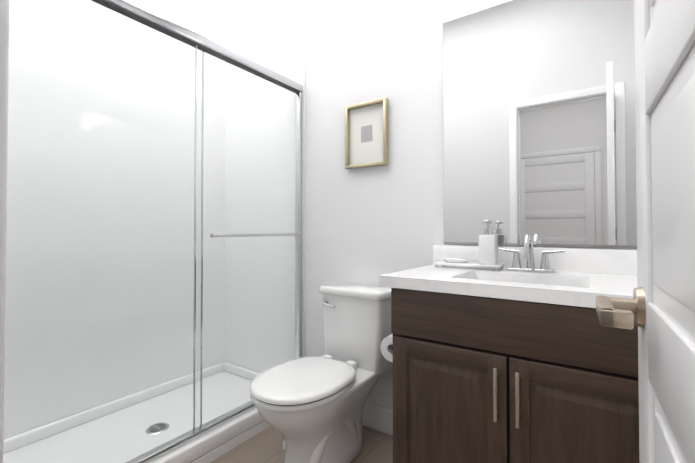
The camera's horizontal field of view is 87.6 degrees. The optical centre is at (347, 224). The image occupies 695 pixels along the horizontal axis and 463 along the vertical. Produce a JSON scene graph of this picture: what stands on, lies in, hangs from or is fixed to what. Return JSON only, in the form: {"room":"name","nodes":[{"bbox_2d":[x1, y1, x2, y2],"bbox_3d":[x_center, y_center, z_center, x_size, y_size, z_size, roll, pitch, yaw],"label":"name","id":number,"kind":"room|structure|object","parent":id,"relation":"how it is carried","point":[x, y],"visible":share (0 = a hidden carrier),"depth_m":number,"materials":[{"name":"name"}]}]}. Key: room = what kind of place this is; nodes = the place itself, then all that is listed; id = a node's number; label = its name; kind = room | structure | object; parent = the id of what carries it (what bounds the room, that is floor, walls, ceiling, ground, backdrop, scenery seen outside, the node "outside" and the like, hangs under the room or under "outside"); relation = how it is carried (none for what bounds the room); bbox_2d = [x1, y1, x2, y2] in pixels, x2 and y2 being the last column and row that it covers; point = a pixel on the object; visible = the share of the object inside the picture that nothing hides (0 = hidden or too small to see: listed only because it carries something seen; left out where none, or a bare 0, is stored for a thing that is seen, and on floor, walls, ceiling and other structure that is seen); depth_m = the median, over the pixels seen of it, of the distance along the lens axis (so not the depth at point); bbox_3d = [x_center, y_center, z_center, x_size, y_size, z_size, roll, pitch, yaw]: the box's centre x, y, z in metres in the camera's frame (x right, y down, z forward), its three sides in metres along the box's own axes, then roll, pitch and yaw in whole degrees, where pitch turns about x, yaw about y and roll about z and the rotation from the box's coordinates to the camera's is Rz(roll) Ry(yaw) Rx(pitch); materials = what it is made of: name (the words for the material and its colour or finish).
{"room":"bathroom","nodes":[
{"label":"bathroom","id":0,"kind":"room"},
{"bbox_2d":[210,425,392,462],"bbox_3d":[-0.644,1.130,0.119,3.780,0.100,4.350,-1,-1,35],"label":"floor","id":1,"kind":"structure","parent":0,"point":[265,446],"depth_m":1.77,"materials":[{"name":"brown wood"}]},
{"bbox_2d":[3,0,304,462],"bbox_3d":[-1.038,0.045,1.824,0.808,2.120,1.609,-1,-1,35],"label":"shower","id":2,"kind":"object","parent":1,"relation":"on","point":[155,234],"visible":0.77,"depth_m":2.07,"materials":[{"name":"white plastic"}]},
{"bbox_2d":[249,282,392,462],"bbox_3d":[-0.102,0.712,1.688,0.427,0.782,0.751,-1,-1,35],"label":"toilet","id":3,"kind":"object","parent":1,"relation":"on","point":[310,409],"visible":0.96,"depth_m":1.63,"materials":[{"name":"white ceramic"}]},
{"bbox_2d":[379,233,638,462],"bbox_3d":[0.715,0.564,1.238,1.093,1.064,0.575,-1,-1,35],"label":"bathroom vanity","id":4,"kind":"object","parent":1,"relation":"on","point":[523,355],"visible":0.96,"depth_m":1.12,"materials":[{"name":"brown wood"}]},
{"bbox_2d":[380,334,392,361],"bbox_3d":[0.210,0.496,1.488,0.104,0.100,0.160,-1,-1,35],"label":"toilet paper roll","id":5,"kind":"object","parent":4,"relation":"attached to","point":[386,346],"visible":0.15,"depth_m":1.45,"materials":[{"name":"white paper"}]},
{"bbox_2d":[433,220,504,270],"bbox_3d":[0.532,0.086,1.596,0.278,0.208,0.112,-1,-1,35],"label":"soap tray","id":6,"kind":"object","parent":4,"relation":"on","point":[488,248],"visible":1,"depth_m":1.53,"materials":[{"name":"white ceramic"}]},
{"bbox_2d":[226,0,636,408],"bbox_3d":[0.330,-0.419,1.939,3.345,3.050,0.115,-1,-1,35],"label":"wall","id":7,"kind":"structure","parent":0,"point":[367,225],"depth_m":2.04,"materials":[{"name":"white paint"}]},
{"bbox_2d":[345,97,387,168],"bbox_3d":[0.102,-0.498,2.005,0.266,0.356,0.032,-1,-1,35],"label":"picture frame","id":8,"kind":"object","parent":7,"relation":"attached to","point":[366,134],"visible":1,"depth_m":2.01,"materials":[{"name":"gold metal"}]},
{"bbox_2d":[362,401,392,435],"bbox_3d":[0.103,1.040,1.994,0.861,0.135,0.014,-1,-1,35],"label":"baseboard","id":9,"kind":"structure","parent":7,"relation":"attached to","point":[377,417],"depth_m":1.93,"materials":[{"name":"white paint"}]},
{"bbox_2d":[443,0,636,247],"bbox_3d":[0.893,-0.451,1.474,1.030,1.080,0.008,-1,-1,35],"label":"mirror","id":10,"kind":"object","parent":7,"relation":"attached to","point":[539,123],"visible":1,"depth_m":1.52,"materials":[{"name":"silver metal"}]},
{"bbox_3d":[-0.740,-0.439,0.575,2.730,3.050,0.115,-1,-1,35],"label":"wall","id":11,"kind":"structure","parent":0,"visible":0},
{"bbox_2d":[0,0,9,462],"bbox_3d":[-0.151,-0.001,0.163,0.786,2.163,0.143,-1,-1,35],"label":"door frame","id":12,"kind":"structure","parent":11,"relation":"attached to","point":[4,41],"depth_m":0.41,"materials":[{"name":"white paint"}]},
{"bbox_2d":[596,0,694,462],"bbox_3d":[0.306,0.034,0.312,0.155,2.080,0.662,-1,-1,35],"label":"door","id":13,"kind":"structure","parent":11,"relation":"in","point":[658,309],"depth_m":0.41,"materials":[{"name":"white paint"}]}
]}

